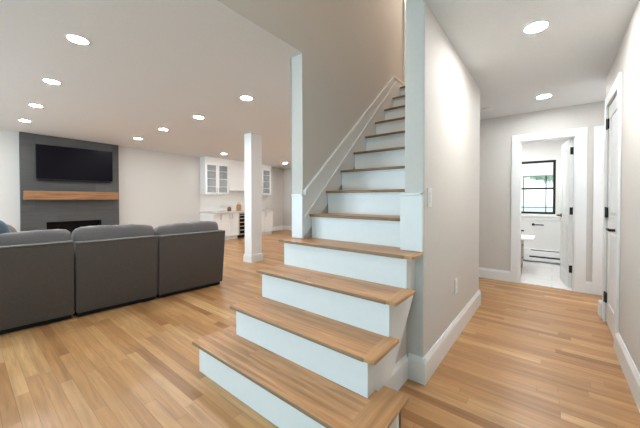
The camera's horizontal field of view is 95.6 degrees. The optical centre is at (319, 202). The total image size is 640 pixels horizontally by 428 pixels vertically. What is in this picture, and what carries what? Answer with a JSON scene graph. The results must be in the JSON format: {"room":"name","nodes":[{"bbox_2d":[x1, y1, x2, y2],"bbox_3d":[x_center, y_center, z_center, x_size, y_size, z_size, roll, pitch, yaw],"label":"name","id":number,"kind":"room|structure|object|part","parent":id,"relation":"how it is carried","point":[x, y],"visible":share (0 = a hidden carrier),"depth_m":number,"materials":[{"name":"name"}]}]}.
{"room":"finished basement","nodes":[
{"label":"finished basement","id":0,"kind":"room"},
{"bbox_2d":[0,130,282,231],"bbox_3d":[-4.675,-0.211,6.411,0.120,2.500,10.550,1,1,39],"label":"wall","id":1,"kind":"structure","parent":0,"point":[156,188],"depth_m":7.02,"materials":[{"name":"beige paint"}]},
{"bbox_2d":[200,156,228,194],"bbox_3d":[-2.959,-0.744,8.181,0.329,1.018,0.730,1,1,39],"label":"upper cabinet","id":2,"kind":"object","parent":1,"relation":"attached to","point":[214,172],"visible":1,"depth_m":8.16,"materials":[{"name":"white paint"}]},
{"bbox_3d":[-2.976,-0.657,7.962,0.020,0.850,0.361,1,1,39],"label":"door","id":3,"kind":"part","parent":2,"relation":"part of","materials":[{"name":"white paint"}]},
{"bbox_3d":[-2.963,-1.170,8.178,0.319,0.167,0.730,1,1,39],"label":"crown","id":4,"kind":"part","parent":2,"relation":"part of","materials":[{"name":"white paint"}]},
{"bbox_3d":[-2.748,-0.661,8.246,0.020,0.850,0.361,1,1,39],"label":"door","id":5,"kind":"part","parent":2,"relation":"part of","materials":[{"name":"white paint"}]},
{"bbox_2d":[200,191,264,210],"bbox_3d":[-2.582,-0.067,8.914,0.012,0.597,2.330,1,1,39],"label":"backsplash","id":6,"kind":"structure","parent":1,"relation":"attached to","point":[208,202],"depth_m":8.57,"materials":[{"name":"white tile"}]},
{"bbox_2d":[229,160,244,190],"bbox_3d":[-2.554,-0.804,8.684,0.329,0.883,0.557,1,1,39],"label":"upper cabinet","id":7,"kind":"object","parent":1,"relation":"attached to","point":[236,168],"visible":0.62,"depth_m":8.59,"materials":[{"name":"white paint"}]},
{"bbox_3d":[-2.558,-1.170,8.682,0.319,0.152,0.557,1,1,39],"label":"crown","id":8,"kind":"part","parent":7,"relation":"part of","materials":[{"name":"white paint"}]},
{"bbox_2d":[262,164,270,194],"bbox_3d":[-1.848,-0.744,9.565,0.329,0.979,0.380,1,1,39],"label":"upper cabinet","id":9,"kind":"object","parent":1,"relation":"attached to","point":[266,169],"visible":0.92,"depth_m":9.65,"materials":[{"name":"white paint"}]},
{"bbox_3d":[-1.852,-1.170,9.562,0.319,0.128,0.380,1,1,39],"label":"crown","id":10,"kind":"part","parent":9,"relation":"part of","materials":[{"name":"white paint"}]},
{"bbox_2d":[273,226,291,230],"bbox_3d":[-2.284,0.987,4.637,5.850,0.155,10.350,1,1,39],"label":"baseboard","id":11,"kind":"structure","parent":1,"relation":"attached to","point":[275,228],"depth_m":10.31,"materials":[{"name":"white paint"}]},
{"bbox_2d":[0,0,301,168],"bbox_3d":[-2.359,-1.305,4.633,6.299,0.334,10.700,1,1,39],"label":"ceiling","id":12,"kind":"structure","parent":0,"point":[146,66],"depth_m":2.83,"materials":[{"name":"paint"}]},
{"bbox_2d":[28,104,43,107],"bbox_3d":[-3.692,-1.261,3.771,0.150,0.006,0.150,1,0,39],"label":"recessed light","id":13,"kind":"object","parent":12,"relation":"in","point":[33,105],"visible":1,"depth_m":3.76,"materials":[{"name":"white"}]},
{"bbox_2d":[42,78,61,84],"bbox_3d":[-2.771,-1.251,2.999,0.150,0.006,0.150,1,0,39],"label":"recessed light","id":14,"kind":"object","parent":12,"relation":"in","point":[51,81],"visible":1,"depth_m":2.99,"materials":[{"name":"white"}]},
{"bbox_2d":[44,79,59,83],"bbox_3d":[-2.771,-1.251,2.999,0.123,0.006,0.123,1,0,39],"label":"diffuser","id":15,"kind":"object","parent":14,"relation":"attached to","point":[51,81],"depth_m":2.99,"materials":[{"name":"white plastic"}]},
{"bbox_2d":[65,34,89,44],"bbox_3d":[-1.843,-1.241,2.209,0.150,0.006,0.150,1,0,39],"label":"recessed light","id":16,"kind":"object","parent":12,"relation":"in","point":[74,38],"visible":1,"depth_m":2.20,"materials":[{"name":"white plastic"}]},
{"bbox_2d":[67,35,87,43],"bbox_3d":[-1.843,-1.240,2.209,0.123,0.006,0.123,1,0,39],"label":"diffuser","id":17,"kind":"object","parent":16,"relation":"attached to","point":[77,39],"depth_m":2.20,"materials":[{"name":"white plastic"}]},
{"bbox_2d":[240,96,252,99],"bbox_3d":[-0.863,-1.226,3.403,0.150,0.006,0.150,1,0,39],"label":"recessed light","id":18,"kind":"object","parent":12,"relation":"in","point":[241,97],"visible":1,"depth_m":3.39,"materials":[{"name":"white"}]},
{"bbox_2d":[243,133,262,262],"bbox_3d":[-1.206,-0.087,5.238,0.228,2.284,0.268,1,1,39],"label":"support column","id":19,"kind":"structure","parent":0,"point":[252,141],"depth_m":5.16,"materials":[{"name":"white paint"}]},
{"bbox_2d":[283,168,290,225],"bbox_3d":[0.993,-0.243,8.703,5.850,2.500,0.120,1,1,39],"label":"wall","id":20,"kind":"structure","parent":0,"point":[286,172],"depth_m":10.37,"materials":[{"name":"beige paint"}]},
{"bbox_2d":[217,0,402,238],"bbox_3d":[0.360,-1.365,3.091,0.132,4.900,9.500,1,1,39],"label":"wall","id":21,"kind":"structure","parent":0,"point":[350,49],"depth_m":2.63,"materials":[{"name":"beige paint"}]},
{"bbox_2d":[291,194,303,238],"bbox_3d":[-0.186,0.111,2.408,0.127,0.362,0.021,1,1,39],"label":"trim","id":22,"kind":"structure","parent":21,"relation":"attached to","point":[297,199],"depth_m":2.40,"materials":[{"name":"white paint"}]},
{"bbox_2d":[403,0,405,82],"bbox_3d":[1.169,-2.519,3.961,0.020,2.015,0.105,1,1,39],"label":"trim","id":23,"kind":"structure","parent":21,"relation":"attached to","point":[404,1],"depth_m":3.93,"materials":[{"name":"white paint"}]},
{"bbox_2d":[0,230,639,427],"bbox_3d":[-1.150,1.136,3.696,9.400,0.122,10.700,1,1,39],"label":"floor","id":24,"kind":"structure","parent":0,"point":[529,356],"depth_m":1.94,"materials":[{"name":"brown wood"}]},
{"bbox_2d":[19,132,118,234],"bbox_3d":[-4.905,-0.120,5.812,0.268,2.336,1.525,1,1,39],"label":"fireplace","id":25,"kind":"object","parent":24,"relation":"on","point":[44,205],"visible":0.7,"depth_m":5.68,"materials":[{"name":"stone"}]},
{"bbox_2d":[35,144,112,182],"bbox_3d":[-4.885,-0.754,5.828,0.070,0.677,1.200,1,1,39],"label":"television","id":26,"kind":"object","parent":25,"relation":"attached to","point":[52,163],"visible":1,"depth_m":5.75,"materials":[{"name":"black glass"}]},
{"bbox_2d":[0,221,224,334],"bbox_3d":[-2.394,0.654,3.289,1.003,0.857,2.332,1,1,43],"label":"sectional sofa","id":27,"kind":"object","parent":24,"relation":"on","point":[46,276],"visible":1,"depth_m":2.85,"materials":[{"name":"grey fabric"}]},
{"bbox_2d":[0,220,10,233],"bbox_3d":[-3.007,0.343,2.585,0.381,0.397,0.182,-1,1,-43],"label":"throw pillow","id":28,"kind":"object","parent":27,"relation":"on","point":[4,228],"visible":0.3,"depth_m":2.65,"materials":[{"name":"blue fabric"}]},
{"bbox_2d":[7,224,16,231],"bbox_3d":[-3.148,0.354,2.872,0.257,0.274,0.122,-1,1,-43],"label":"throw pillow","id":29,"kind":"object","parent":27,"relation":"on","point":[12,228],"visible":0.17,"depth_m":2.90,"materials":[{"name":"beige fabric"}]},
{"bbox_2d":[0,229,71,245],"bbox_3d":[-2.708,0.468,2.544,0.259,0.440,0.820,1,1,43],"label":"cushion","id":30,"kind":"object","parent":27,"relation":"on","point":[53,235],"depth_m":2.58,"materials":[{"name":"grey fabric"}]},
{"bbox_3d":[-2.632,0.705,2.476,0.227,0.688,0.799,1,1,43],"label":"frame","id":31,"kind":"part","parent":27,"relation":"part of","materials":[{"name":"grey fabric"}]},
{"bbox_2d":[71,224,153,260],"bbox_3d":[-2.186,0.444,3.100,0.259,0.430,0.715,1,1,43],"label":"cushion","id":32,"kind":"object","parent":27,"relation":"on","point":[99,232],"depth_m":2.98,"materials":[{"name":"grey fabric"}]},
{"bbox_3d":[-2.110,0.705,3.033,0.227,0.673,0.698,1,1,43],"label":"frame","id":33,"kind":"part","parent":27,"relation":"part of","materials":[{"name":"grey fabric"}]},
{"bbox_2d":[154,221,217,234],"bbox_3d":[-1.663,0.456,3.658,0.259,0.436,0.758,1,1,43],"label":"cushion","id":34,"kind":"object","parent":27,"relation":"on","point":[200,226],"depth_m":3.55,"materials":[{"name":"grey fabric"}]},
{"bbox_3d":[-1.590,0.700,3.588,0.227,0.667,0.796,1,1,43],"label":"frame","id":35,"kind":"part","parent":27,"relation":"part of","materials":[{"name":"grey fabric"}]},
{"bbox_2d":[200,213,221,229],"bbox_3d":[-2.965,0.651,7.897,0.699,0.735,0.250,1,1,39],"label":"base cabinet","id":36,"kind":"object","parent":24,"relation":"on","point":[217,217],"visible":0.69,"depth_m":7.75,"materials":[{"name":"white paint"}]},
{"bbox_3d":[-2.723,0.606,7.703,0.020,0.630,0.246,1,1,39],"label":"door","id":37,"kind":"part","parent":36,"relation":"part of","materials":[{"name":"white paint"}]},
{"bbox_2d":[199,209,273,213],"bbox_3d":[-2.394,0.254,8.607,0.694,0.035,2.120,1,1,39],"label":"countertop","id":38,"kind":"structure","parent":36,"relation":"on","point":[231,211],"depth_m":8.03,"materials":[{"name":"stone"}]},
{"bbox_2d":[236,202,240,210],"bbox_3d":[-2.371,0.107,8.471,0.140,0.262,0.140,1,1,39],"label":"jar","id":39,"kind":"object","parent":38,"relation":"on","point":[238,206],"visible":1,"depth_m":8.41,"materials":[{"name":"brown glass"}]},
{"bbox_2d":[222,213,238,239],"bbox_3d":[-2.717,0.647,8.207,0.699,0.735,0.537,1,1,39],"label":"base cabinet","id":40,"kind":"object","parent":24,"relation":"on","point":[230,221],"visible":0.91,"depth_m":8.02,"materials":[{"name":"white paint"}]},
{"bbox_3d":[-2.559,0.603,7.907,0.020,0.630,0.264,1,1,39],"label":"door","id":41,"kind":"part","parent":40,"relation":"part of","materials":[{"name":"white paint"}]},
{"bbox_3d":[-2.391,0.600,8.117,0.020,0.630,0.264,1,1,39],"label":"door","id":42,"kind":"part","parent":40,"relation":"part of","materials":[{"name":"white paint"}]},
{"bbox_2d":[237,212,244,237],"bbox_3d":[-2.419,0.631,8.587,0.649,0.715,0.420,1,1,39],"label":"wine fridge","id":43,"kind":"object","parent":24,"relation":"on","point":[241,214],"visible":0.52,"depth_m":8.31,"materials":[{"name":"black metal"}]},
{"bbox_3d":[-2.179,0.597,8.394,0.034,0.630,0.416,1,1,39],"label":"door frame","id":44,"kind":"part","parent":43,"relation":"part of","materials":[{"name":"silver metal"}]},
{"bbox_3d":[-2.177,0.597,8.393,0.008,0.568,0.358,1,1,39],"label":"door glass","id":45,"kind":"part","parent":43,"relation":"part of","materials":[{"name":"black glass"}]},
{"bbox_2d":[262,211,263,234],"bbox_3d":[-2.120,0.636,8.950,0.699,0.735,0.510,1,1,39],"label":"base cabinet","id":46,"kind":"object","parent":24,"relation":"on","point":[262,211],"visible":0.18,"depth_m":8.91,"materials":[{"name":"white paint"}]},
{"bbox_2d":[263,211,272,234],"bbox_3d":[-1.850,0.632,9.287,0.699,0.735,0.347,1,1,39],"label":"base cabinet","id":47,"kind":"object","parent":24,"relation":"on","point":[268,215],"visible":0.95,"depth_m":9.09,"materials":[{"name":"white paint"}]},
{"bbox_2d":[192,75,422,427],"bbox_3d":[0.576,-0.252,2.586,1.308,2.690,2.877,1,1,39],"label":"staircase","id":48,"kind":"structure","parent":24,"relation":"on","point":[323,344],"depth_m":1.77,"materials":[{"name":"brown wood"}]},
{"bbox_3d":[0.513,-0.748,3.163,0.024,1.716,2.046,1,1,39],"label":"cap moulding","id":49,"kind":"part","parent":48,"relation":"part of","materials":[{"name":"white paint"}]},
{"bbox_3d":[0.401,1.028,1.643,0.018,0.155,0.461,1,1,39],"label":"understair baseboard","id":50,"kind":"part","parent":48,"relation":"part of","materials":[{"name":"white paint"}]},
{"bbox_3d":[0.356,0.717,1.617,0.024,0.779,0.586,1,1,39],"label":"understair panel","id":51,"kind":"part","parent":48,"relation":"part of","materials":[{"name":"beige paint"}]},
{"bbox_2d":[521,230,535,267],"bbox_3d":[2.884,0.742,4.813,1.095,0.640,0.540,1,1,39],"label":"bathroom vanity","id":52,"kind":"object","parent":24,"relation":"on","point":[523,237],"visible":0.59,"depth_m":4.53,"materials":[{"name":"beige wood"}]},
{"bbox_2d":[405,0,479,356],"bbox_3d":[1.116,-1.356,2.446,0.125,4.900,1.700,1,1,39],"label":"wall","id":53,"kind":"structure","parent":0,"point":[442,98],"depth_m":2.00,"materials":[{"name":"beige paint"}]},
{"bbox_2d":[400,193,423,251],"bbox_3d":[0.568,0.119,1.802,0.145,0.362,0.021,1,1,39],"label":"trim","id":54,"kind":"structure","parent":53,"relation":"attached to","point":[411,204],"depth_m":1.80,"materials":[{"name":"white paint"}]},
{"bbox_2d":[427,188,431,206],"bbox_3d":[0.696,-0.032,1.833,0.011,0.120,0.074,1,1,39],"label":"light switch","id":55,"kind":"object","parent":53,"relation":"attached to","point":[429,190],"visible":1,"depth_m":1.82,"materials":[{"name":"white plastic"}]},
{"bbox_2d":[408,289,480,384],"bbox_3d":[0.785,1.013,2.744,1.008,0.155,1.736,1,1,39],"label":"baseboard","id":56,"kind":"structure","parent":53,"relation":"attached to","point":[420,369],"depth_m":1.99,"materials":[{"name":"white paint"}]},
{"bbox_2d":[454,278,457,293],"bbox_3d":[1.105,0.676,2.354,0.009,0.120,0.074,1,1,39],"label":"wall outlet","id":57,"kind":"object","parent":53,"relation":"attached to","point":[456,279],"visible":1,"depth_m":2.33,"materials":[{"name":"white plastic"}]},
{"bbox_2d":[422,0,637,119],"bbox_3d":[0.811,-1.202,1.089,3.120,0.394,6.740,1,1,39],"label":"ceiling","id":58,"kind":"structure","parent":0,"point":[570,60],"depth_m":2.22,"materials":[{"name":"paint"}]},
{"bbox_2d":[482,106,493,110],"bbox_3d":[2.113,-1.178,3.648,0.124,0.026,0.124,1,1,39],"label":"smoke detector","id":59,"kind":"object","parent":58,"relation":"attached to","point":[489,107],"visible":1,"depth_m":3.62,"materials":[{"name":"white plastic"}]},
{"bbox_2d":[523,20,549,33],"bbox_3d":[1.477,-1.199,1.983,0.150,0.006,0.150,1,0,39],"label":"recessed light","id":60,"kind":"object","parent":58,"relation":"in","point":[537,26],"visible":1,"depth_m":1.97,"materials":[{"name":"white"}]},
{"bbox_2d":[525,22,546,32],"bbox_3d":[1.477,-1.199,1.983,0.123,0.006,0.123,1,0,39],"label":"diffuser","id":61,"kind":"object","parent":60,"relation":"attached to","point":[534,27],"depth_m":1.98,"materials":[{"name":"white plastic"}]},
{"bbox_2d":[536,94,551,98],"bbox_3d":[2.499,-1.185,3.236,0.150,0.006,0.150,1,0,39],"label":"recessed light","id":62,"kind":"object","parent":58,"relation":"in","point":[543,96],"visible":1,"depth_m":3.23,"materials":[{"name":"white"}]},
{"bbox_2d":[479,101,604,281],"bbox_3d":[2.920,-0.173,3.732,3.120,2.500,0.100,1,1,39],"label":"wall","id":63,"kind":"structure","parent":0,"point":[496,133],"depth_m":3.98,"materials":[{"name":"beige paint"}]},
{"bbox_2d":[479,267,591,293],"bbox_3d":[2.852,1.007,3.727,3.000,0.140,0.018,1,1,39],"label":"baseboard","id":64,"kind":"structure","parent":63,"relation":"attached to","point":[502,275],"depth_m":4.02,"materials":[{"name":"white paint"}]},
{"bbox_2d":[519,281,573,290],"bbox_3d":[2.911,1.072,3.753,0.553,0.008,0.105,1,1,39],"label":"trim","id":65,"kind":"structure","parent":63,"relation":"attached to","point":[523,282],"depth_m":3.74,"materials":[{"name":"wood"}]},
{"bbox_2d":[592,125,603,295],"bbox_3d":[3.457,0.096,3.229,0.610,1.975,0.018,1,1,39],"label":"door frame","id":66,"kind":"structure","parent":63,"relation":"in","point":[598,164],"depth_m":3.39,"materials":[{"name":"white paint"}]},
{"bbox_2d":[521,139,573,263],"bbox_3d":[3.763,-0.146,5.326,2.000,2.400,0.120,1,1,39],"label":"wall","id":67,"kind":"structure","parent":0,"point":[547,237],"depth_m":5.11,"materials":[{"name":"white paint"}]},
{"bbox_2d":[521,155,560,220],"bbox_3d":[3.760,-0.254,5.275,0.987,1.122,0.100,1,1,39],"label":"window","id":68,"kind":"structure","parent":67,"relation":"in","point":[556,160],"depth_m":5.03,"materials":[{"name":"black metal"}]},
{"bbox_2d":[522,162,552,175],"bbox_3d":[3.756,-0.594,5.265,0.741,0.222,0.008,1,1,39],"label":"roller shade","id":69,"kind":"object","parent":68,"relation":"attached to","point":[534,169],"visible":0.56,"depth_m":5.17,"materials":[{"name":"white fabric"}]},
{"bbox_2d":[524,248,559,262],"bbox_3d":[3.683,0.923,5.280,1.090,0.204,0.074,1,1,39],"label":"baseboard heater","id":70,"kind":"object","parent":67,"relation":"attached to","point":[543,255],"visible":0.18,"depth_m":5.08,"materials":[{"name":"white paint"}]},
{"bbox_2d":[605,0,639,372],"bbox_3d":[0.928,-0.128,0.452,0.110,2.500,5.870,1,1,39],"label":"wall","id":71,"kind":"structure","parent":0,"point":[626,60],"depth_m":1.85,"materials":[{"name":"beige paint"}]},
{"bbox_2d":[598,300,601,318],"bbox_3d":[2.724,1.016,2.732,0.144,0.150,0.128,1,1,39],"label":"baseboard","id":72,"kind":"structure","parent":71,"relation":"attached to","point":[599,301],"depth_m":2.73,"materials":[{"name":"white paint"}]},
{"bbox_2d":[602,72,622,348],"bbox_3d":[2.420,0.071,2.411,0.091,2.048,0.763,1,1,39],"label":"door","id":73,"kind":"structure","parent":71,"relation":"in","point":[612,158],"depth_m":2.41,"materials":[{"name":"white paint"}]},
{"bbox_2d":[615,332,639,411],"bbox_3d":[0.609,1.049,0.173,0.018,0.155,5.010,1,1,39],"label":"baseboard","id":74,"kind":"structure","parent":71,"relation":"attached to","point":[632,375],"depth_m":1.76,"materials":[{"name":"white paint"}]},
{"bbox_3d":[3.142,-0.138,4.760,1.940,2.400,1.780,1,1,39],"label":"wall","id":75,"kind":"structure","parent":0,"visible":0},
{"bbox_2d":[510,127,587,292],"bbox_3d":[3.060,0.085,3.913,0.755,1.979,0.588,1,1,39],"label":"door","id":76,"kind":"structure","parent":75,"relation":"in","point":[573,159],"depth_m":3.62,"materials":[{"name":"white paint"}]},
{"label":"outside","id":77,"kind":"structure","parent":0,"visible":0},
{"bbox_2d":[521,205,552,211],"bbox_3d":[27.137,1.032,33.823,60.000,0.050,73.300,1,1,39],"label":"ground","id":78,"kind":"structure","parent":77,"point":[525,209],"depth_m":43.42,"materials":[{"name":"white"}]},
{"bbox_2d":[522,175,552,183],"bbox_3d":[15.474,-0.904,18.382,5.368,4.253,3.792,1,1,39],"label":"tree","id":79,"kind":"object","parent":78,"relation":"on","point":[543,177],"visible":0.06,"depth_m":18.96,"materials":[{"name":"green plant"}]}
]}

